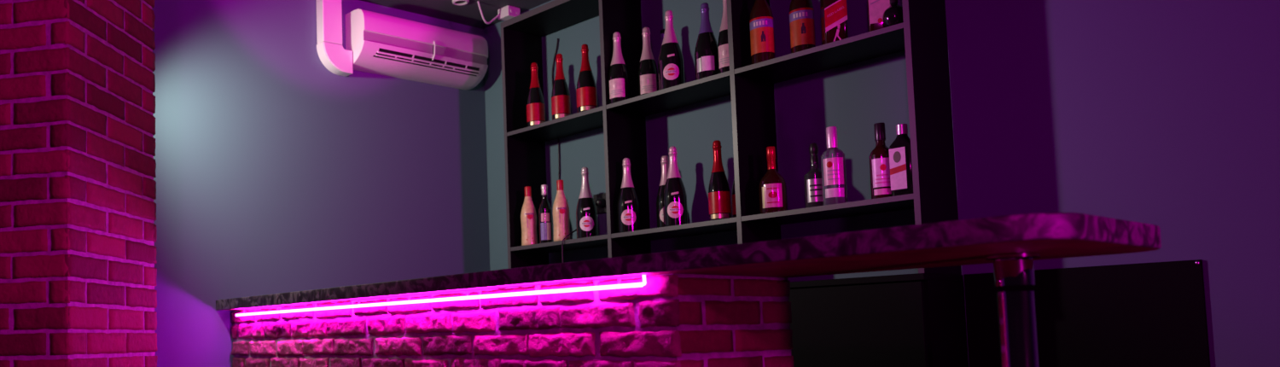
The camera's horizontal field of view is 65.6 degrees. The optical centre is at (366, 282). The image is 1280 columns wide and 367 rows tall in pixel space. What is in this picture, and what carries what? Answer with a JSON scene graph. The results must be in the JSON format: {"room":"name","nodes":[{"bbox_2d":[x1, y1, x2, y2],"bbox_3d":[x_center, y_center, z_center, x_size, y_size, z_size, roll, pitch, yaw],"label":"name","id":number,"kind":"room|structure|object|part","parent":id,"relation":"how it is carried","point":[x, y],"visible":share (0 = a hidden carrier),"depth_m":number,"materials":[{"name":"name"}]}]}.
{"room":"entertainment venue","nodes":[
{"label":"entertainment venue","id":0,"kind":"room"},
{"bbox_2d":[0,0,157,366],"bbox_3d":[-1.097,-0.168,3.130,0.589,2.630,0.609,-2,-4,13],"label":"brick pillar","id":1,"kind":"structure","parent":0,"point":[78,273],"depth_m":2.85,"materials":[{"name":"red brick"}]},
{"bbox_2d":[151,0,490,366],"bbox_3d":[-1.439,-0.127,3.678,5.070,2.630,0.120,1,-4,-35],"label":"wall","id":2,"kind":"structure","parent":0,"point":[277,171],"depth_m":4.39,"materials":[{"name":"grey paint"}]},
{"bbox_2d":[316,0,352,76],"bbox_3d":[-0.158,-1.217,4.551,0.169,0.399,0.064,1,-4,-35],"label":"pipe cover","id":3,"kind":"object","parent":2,"relation":"attached to","point":[337,60],"visible":1,"depth_m":4.51,"materials":[{"name":"white plastic"}]},
{"bbox_2d":[345,8,488,90],"bbox_3d":[0.279,-1.187,4.793,0.819,0.273,0.169,1,-4,-35],"label":"air conditioner","id":4,"kind":"object","parent":2,"relation":"attached to","point":[380,43],"visible":1,"depth_m":4.71,"materials":[{"name":"white plastic"}]},
{"bbox_2d":[360,0,551,29],"bbox_3d":[0.695,-1.720,0.794,5.190,0.100,7.480,1,-4,-35],"label":"ceiling","id":5,"kind":"structure","parent":0,"point":[468,14],"depth_m":4.83,"materials":[{"name":"grey paint"}]},
{"bbox_2d":[452,0,469,5],"bbox_3d":[0.472,-1.414,4.719,0.086,0.014,0.086,1,-4,-35],"label":"ceiling fitting","id":6,"kind":"object","parent":5,"relation":"attached to","point":[454,2],"visible":1,"depth_m":4.72,"materials":[{"name":"white plastic"}]},
{"bbox_2d":[477,0,520,23],"bbox_3d":[0.668,-1.375,4.804,0.255,0.096,0.084,1,-4,-35],"label":"junction box","id":7,"kind":"object","parent":5,"relation":"attached to","point":[508,12],"visible":0.97,"depth_m":4.82,"materials":[{"name":"white plastic"}]},
{"bbox_3d":[0.618,-1.375,4.801,0.174,0.096,0.025,2,-5,-44],"label":"cord","id":8,"kind":"part","parent":7,"relation":"part of","materials":[{"name":"white plastic"}]},
{"bbox_2d":[482,0,1279,366],"bbox_3d":[2.799,-0.313,2.167,0.120,2.630,7.480,1,-4,-35],"label":"wall","id":9,"kind":"structure","parent":0,"point":[1164,113],"depth_m":2.96,"materials":[{"name":"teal paint"}]},
{"bbox_2d":[552,38,561,262],"bbox_3d":[0.958,-0.569,4.676,0.007,1.310,0.053,1,-4,-35],"label":"cable","id":10,"kind":"object","parent":9,"relation":"attached to","point":[557,38],"visible":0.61,"depth_m":4.68,"materials":[{"name":"black plastic"}]},
{"bbox_2d":[561,228,576,262],"bbox_3d":[0.887,-0.163,4.272,0.102,0.155,0.094,1,-4,-35],"label":"wall socket","id":11,"kind":"object","parent":9,"relation":"attached to","point":[574,230],"depth_m":4.27,"materials":[{"name":"black plastic"}]},
{"bbox_2d":[593,192,606,214],"bbox_3d":[1.060,-0.366,4.409,0.087,0.100,0.094,1,-4,-35],"label":"wall socket","id":12,"kind":"object","parent":9,"relation":"attached to","point":[600,201],"depth_m":4.43,"materials":[{"name":"black plastic"}]},
{"bbox_3d":[1.116,-0.375,4.449,0.012,0.094,0.094,1,-4,-35],"label":"plate","id":13,"kind":"part","parent":12,"relation":"part of","materials":[{"name":"black plastic"}]},
{"bbox_2d":[963,259,1210,366],"bbox_3d":[2.202,0.507,2.874,0.014,1.108,0.616,1,-4,-35],"label":"wall panel","id":14,"kind":"object","parent":9,"relation":"attached to","point":[1154,314],"visible":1,"depth_m":2.83,"materials":[{"name":"black"}]},
{"bbox_3d":[0.755,1.004,0.626,5.190,0.100,7.480,1,-4,-35],"label":"floor","id":15,"kind":"structure","parent":0,"visible":0},
{"bbox_2d":[231,273,793,366],"bbox_3d":[0.280,0.592,3.320,0.525,1.076,2.344,1,-4,-35],"label":"bar","id":16,"kind":"object","parent":15,"relation":"on","point":[672,320],"visible":0.93,"depth_m":2.59,"materials":[{"name":"red brick"}]},
{"bbox_2d":[215,212,1161,366],"bbox_3d":[0.497,0.543,2.979,0.593,1.122,3.158,1,-4,-35],"label":"countertop","id":17,"kind":"structure","parent":16,"relation":"on","point":[1012,243],"depth_m":1.90,"materials":[{"name":"stone"}]},
{"bbox_2d":[235,274,645,316],"bbox_3d":[0.060,0.064,3.188,0.014,0.029,2.178,1,-4,-35],"label":"strip light","id":18,"kind":"object","parent":17,"relation":"attached to","point":[619,285],"visible":1,"depth_m":2.83,"materials":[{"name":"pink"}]},
{"bbox_3d":[1.323,0.512,1.867,0.063,0.988,0.063,1,-4,-35],"label":"support leg","id":19,"kind":"part","parent":17,"relation":"part of","materials":[{"name":"silver metal"}]},
{"bbox_2d":[788,273,968,366],"bbox_3d":[1.363,0.584,3.826,0.280,1.107,1.906,1,-4,-35],"label":"base cabinet","id":20,"kind":"object","parent":15,"relation":"on","point":[917,319],"visible":0.3,"depth_m":3.13,"materials":[{"name":"black wood"}]},
{"bbox_2d":[500,0,961,274],"bbox_3d":[1.334,-0.656,3.902,0.265,1.380,1.906,1,-4,-35],"label":"shelving unit","id":21,"kind":"object","parent":20,"relation":"on","point":[922,33],"visible":0.88,"depth_m":3.68,"materials":[{"name":"black wood"}]},
{"bbox_3d":[0.792,-0.582,4.671,0.265,1.350,0.019,1,-4,-35],"label":"panel","id":22,"kind":"part","parent":21,"relation":"part of","materials":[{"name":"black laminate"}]},
{"bbox_2d":[520,186,537,245],"bbox_3d":[0.782,-0.319,4.531,0.077,0.288,0.079,-2,-4,10],"label":"bottle","id":23,"kind":"object","parent":21,"relation":"on","point":[528,215],"visible":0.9,"depth_m":4.50,"materials":[{"name":"beige glass"}]},
{"bbox_2d":[526,62,545,127],"bbox_3d":[0.811,-0.903,4.517,0.087,0.318,0.086,-2,-4,11],"label":"champagne bottle","id":24,"kind":"object","parent":21,"relation":"on","point":[535,102],"visible":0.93,"depth_m":4.49,"materials":[{"name":"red glass"}]},
{"bbox_2d":[538,184,552,243],"bbox_3d":[0.849,-0.320,4.458,0.060,0.290,0.061,-2,-4,11],"label":"bottle","id":25,"kind":"object","parent":21,"relation":"on","point":[544,212],"visible":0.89,"depth_m":4.43,"materials":[{"name":"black glass"}]},
{"bbox_2d":[551,53,570,120],"bbox_3d":[0.905,-0.913,4.384,0.087,0.318,0.086,-2,-4,12],"label":"champagne bottle","id":26,"kind":"object","parent":21,"relation":"on","point":[561,107],"visible":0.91,"depth_m":4.35,"materials":[{"name":"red glass"}]},
{"bbox_2d":[552,180,570,241],"bbox_3d":[0.903,-0.333,4.360,0.077,0.288,0.079,-2,-4,12],"label":"bottle","id":27,"kind":"object","parent":21,"relation":"on","point":[561,208],"visible":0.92,"depth_m":4.33,"materials":[{"name":"beige glass"}]},
{"bbox_2d":[576,167,597,238],"bbox_3d":[0.992,-0.360,4.242,0.092,0.325,0.094,-2,-4,13],"label":"champagne bottle","id":28,"kind":"object","parent":21,"relation":"on","point":[586,215],"visible":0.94,"depth_m":4.21,"materials":[{"name":"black glass"}]},
{"bbox_3d":[0.993,-0.346,4.242,0.092,0.297,0.092,-2,-4,13],"label":"glass","id":29,"kind":"part","parent":28,"relation":"part of","materials":[{"name":"black glass"}]},
{"bbox_2d":[576,43,597,112],"bbox_3d":[0.994,-0.923,4.249,0.090,0.318,0.089,-2,-4,14],"label":"champagne bottle","id":30,"kind":"object","parent":21,"relation":"on","point":[586,87],"visible":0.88,"depth_m":4.22,"materials":[{"name":"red glass"}]},
{"bbox_2d":[608,31,629,104],"bbox_3d":[1.099,-0.936,4.103,0.086,0.322,0.088,-3,-4,30],"label":"champagne bottle","id":31,"kind":"object","parent":21,"relation":"on","point":[618,75],"visible":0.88,"depth_m":4.07,"materials":[{"name":"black glass"}]},
{"bbox_2d":[616,157,639,232],"bbox_3d":[1.127,-0.375,4.048,0.092,0.325,0.094,-2,-4,16],"label":"champagne bottle","id":32,"kind":"object","parent":21,"relation":"on","point":[628,204],"visible":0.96,"depth_m":4.01,"materials":[{"name":"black glass"}]},
{"bbox_3d":[1.127,-0.361,4.048,0.092,0.297,0.092,-2,-4,16],"label":"glass","id":33,"kind":"part","parent":32,"relation":"part of","materials":[{"name":"black glass"}]},
{"bbox_2d":[638,26,658,95],"bbox_3d":[1.211,-0.943,4.045,0.082,0.322,0.084,-2,-4,17],"label":"champagne bottle","id":34,"kind":"object","parent":21,"relation":"on","point":[648,72],"visible":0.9,"depth_m":4.02,"materials":[{"name":"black glass"}]},
{"bbox_3d":[1.212,-0.929,4.045,0.082,0.295,0.082,-2,-4,17],"label":"glass","id":35,"kind":"part","parent":34,"relation":"part of","materials":[{"name":"black glass"}]},
{"bbox_2d":[657,29,664,90],"bbox_3d":[1.292,-0.938,4.061,0.059,0.324,0.060,-2,-4,18],"label":"wine bottle","id":36,"kind":"object","parent":21,"relation":"on","point":[662,31],"visible":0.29,"depth_m":4.06,"materials":[{"name":"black glass"}]},
{"bbox_2d":[656,155,669,227],"bbox_3d":[1.273,-0.380,3.983,0.086,0.320,0.088,-2,-4,18],"label":"champagne bottle","id":37,"kind":"object","parent":21,"relation":"on","point":[665,160],"visible":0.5,"depth_m":3.97,"materials":[{"name":"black glass"}]},
{"bbox_3d":[1.273,-0.366,3.983,0.086,0.293,0.086,-2,-4,18],"label":"glass","id":38,"kind":"part","parent":37,"relation":"part of","materials":[{"name":"black glass"}]},
{"bbox_2d":[657,10,684,89],"bbox_3d":[1.257,-0.961,3.881,0.100,0.336,0.102,-2,-4,18],"label":"champagne bottle","id":39,"kind":"object","parent":21,"relation":"on","point":[671,59],"visible":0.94,"depth_m":3.84,"materials":[{"name":"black glass"}]},
{"bbox_3d":[1.257,-0.946,3.881,0.100,0.307,0.100,-2,-4,18],"label":"glass","id":40,"kind":"part","parent":39,"relation":"part of","materials":[{"name":"black glass"}]},
{"bbox_2d":[663,146,687,226],"bbox_3d":[1.264,-0.394,3.853,0.094,0.332,0.096,-2,-4,18],"label":"champagne bottle","id":41,"kind":"object","parent":21,"relation":"on","point":[675,210],"visible":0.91,"depth_m":3.82,"materials":[{"name":"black glass"}]},
{"bbox_3d":[1.265,-0.380,3.853,0.094,0.304,0.094,-2,-4,18],"label":"glass","id":42,"kind":"part","parent":41,"relation":"part of","materials":[{"name":"black glass"}]},
{"bbox_2d":[694,2,719,80],"bbox_3d":[1.356,-0.961,3.744,0.092,0.315,0.093,-3,-4,20],"label":"champagne bottle","id":43,"kind":"object","parent":21,"relation":"on","point":[706,51],"visible":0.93,"depth_m":3.71,"materials":[{"name":"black glass"}]},
{"bbox_3d":[1.356,-0.947,3.744,0.092,0.288,0.092,-3,-4,20],"label":"glass","id":44,"kind":"part","parent":43,"relation":"part of","materials":[{"name":"black glass"}]},
{"bbox_2d":[708,139,731,221],"bbox_3d":[1.381,-0.400,3.682,0.082,0.318,0.081,-3,-4,32],"label":"champagne bottle","id":45,"kind":"object","parent":21,"relation":"on","point":[719,207],"visible":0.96,"depth_m":3.65,"materials":[{"name":"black glass"}]},
{"bbox_3d":[1.382,-0.387,3.681,0.080,0.291,0.080,-3,-4,32],"label":"glass","id":46,"kind":"part","parent":45,"relation":"part of","materials":[{"name":"black glass"}]},
{"bbox_2d":[717,0,729,73],"bbox_3d":[1.415,-0.982,3.668,0.082,0.345,0.084,-4,-5,42],"label":"champagne bottle","id":47,"kind":"object","parent":21,"relation":"on","point":[723,44],"visible":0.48,"depth_m":3.65,"materials":[{"name":"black glass"}]},
{"bbox_3d":[1.416,-0.967,3.668,0.082,0.316,0.082,-4,-5,42],"label":"glass","id":48,"kind":"part","parent":47,"relation":"part of","materials":[{"name":"black glass"}]},
{"bbox_2d":[731,179,736,217],"bbox_3d":[1.482,-0.392,3.703,0.082,0.300,0.081,-2,-4,5],"label":"champagne bottle","id":49,"kind":"object","parent":21,"relation":"on","point":[733,194],"visible":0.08,"depth_m":3.69,"materials":[{"name":"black glass"}]},
{"bbox_2d":[749,0,774,63],"bbox_3d":[1.502,-0.981,3.566,0.083,0.343,0.083,-3,-4,23],"label":"bottle","id":50,"kind":"object","parent":21,"relation":"on","point":[761,18],"visible":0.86,"depth_m":3.53,"materials":[{"name":"brown glass"}]},
{"bbox_2d":[761,30,765,41],"bbox_3d":[1.490,-0.926,3.524,0.016,0.040,0.001,-2,-4,18],"label":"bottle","id":51,"kind":"object","parent":50,"relation":"on","point":[763,32],"depth_m":3.52,"materials":[{"name":"grey"}]},
{"bbox_2d":[758,146,787,214],"bbox_3d":[1.514,-0.381,3.501,0.095,0.252,0.096,-3,-4,24],"label":"bottle","id":52,"kind":"object","parent":21,"relation":"on","point":[772,189],"visible":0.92,"depth_m":3.47,"materials":[{"name":"brown glass"}]},
{"bbox_3d":[1.515,-0.375,3.501,0.095,0.240,0.095,-3,-4,24],"label":"glass","id":53,"kind":"part","parent":52,"relation":"part of","materials":[{"name":"brown glass"}]},
{"bbox_2d":[789,0,815,53],"bbox_3d":[1.615,-0.989,3.481,0.083,0.343,0.083,-3,-4,26],"label":"bottle","id":54,"kind":"object","parent":21,"relation":"on","point":[801,12],"visible":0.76,"depth_m":3.44,"materials":[{"name":"brown glass"}]},
{"bbox_2d":[801,23,805,34],"bbox_3d":[1.602,-0.933,3.439,0.016,0.040,0.002,-3,-4,25],"label":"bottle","id":55,"kind":"object","parent":54,"relation":"on","point":[803,28],"depth_m":3.44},
{"bbox_2d":[803,143,823,208],"bbox_3d":[1.618,-0.382,3.382,0.072,0.245,0.074,-3,-4,26],"label":"bottle","id":56,"kind":"object","parent":21,"relation":"on","point":[813,189],"visible":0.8,"depth_m":3.36,"materials":[{"name":"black glass"}]},
{"bbox_2d":[820,0,847,44],"bbox_3d":[1.661,-0.985,3.339,0.074,0.300,0.076,-2,-4,16],"label":"bottle","id":57,"kind":"object","parent":21,"relation":"on","point":[834,13],"visible":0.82,"depth_m":3.30,"materials":[{"name":"brown glass"}]},
{"bbox_2d":[820,126,847,205],"bbox_3d":[1.647,-0.406,3.308,0.078,0.288,0.079,-3,-4,27],"label":"bottle","id":58,"kind":"object","parent":21,"relation":"on","point":[833,161],"visible":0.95,"depth_m":3.28,"materials":[{"name":"clear glass"}]},
{"bbox_2d":[866,0,890,31],"bbox_3d":[1.768,-0.994,3.228,0.080,0.300,0.062,-3,-4,29],"label":"bottle","id":59,"kind":"object","parent":21,"relation":"on","point":[876,8],"visible":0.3,"depth_m":3.20,"materials":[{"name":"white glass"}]},
{"bbox_2d":[868,122,891,198],"bbox_3d":[1.741,-0.407,3.170,0.074,0.265,0.075,-3,-4,29],"label":"bottle","id":60,"kind":"object","parent":21,"relation":"on","point":[879,156],"visible":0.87,"depth_m":3.15,"materials":[{"name":"brown glass"}]},
{"bbox_2d":[882,0,903,27],"bbox_3d":[1.766,-0.903,3.136,0.072,0.106,0.072,-3,-4,30],"label":"bottle","id":61,"kind":"object","parent":21,"relation":"on","point":[893,15],"visible":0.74,"depth_m":3.11,"materials":[{"name":"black glass"}]},
{"bbox_2d":[888,123,913,196],"bbox_3d":[1.780,-0.405,3.108,0.054,0.240,0.072,1,-4,-36],"label":"bottle","id":62,"kind":"object","parent":21,"relation":"on","point":[901,179],"visible":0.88,"depth_m":3.09,"materials":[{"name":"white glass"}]},
{"bbox_3d":[1.876,-0.701,3.131,0.265,1.350,0.019,1,-4,-35],"label":"panel","id":63,"kind":"part","parent":21,"relation":"part of","materials":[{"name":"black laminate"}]}
]}

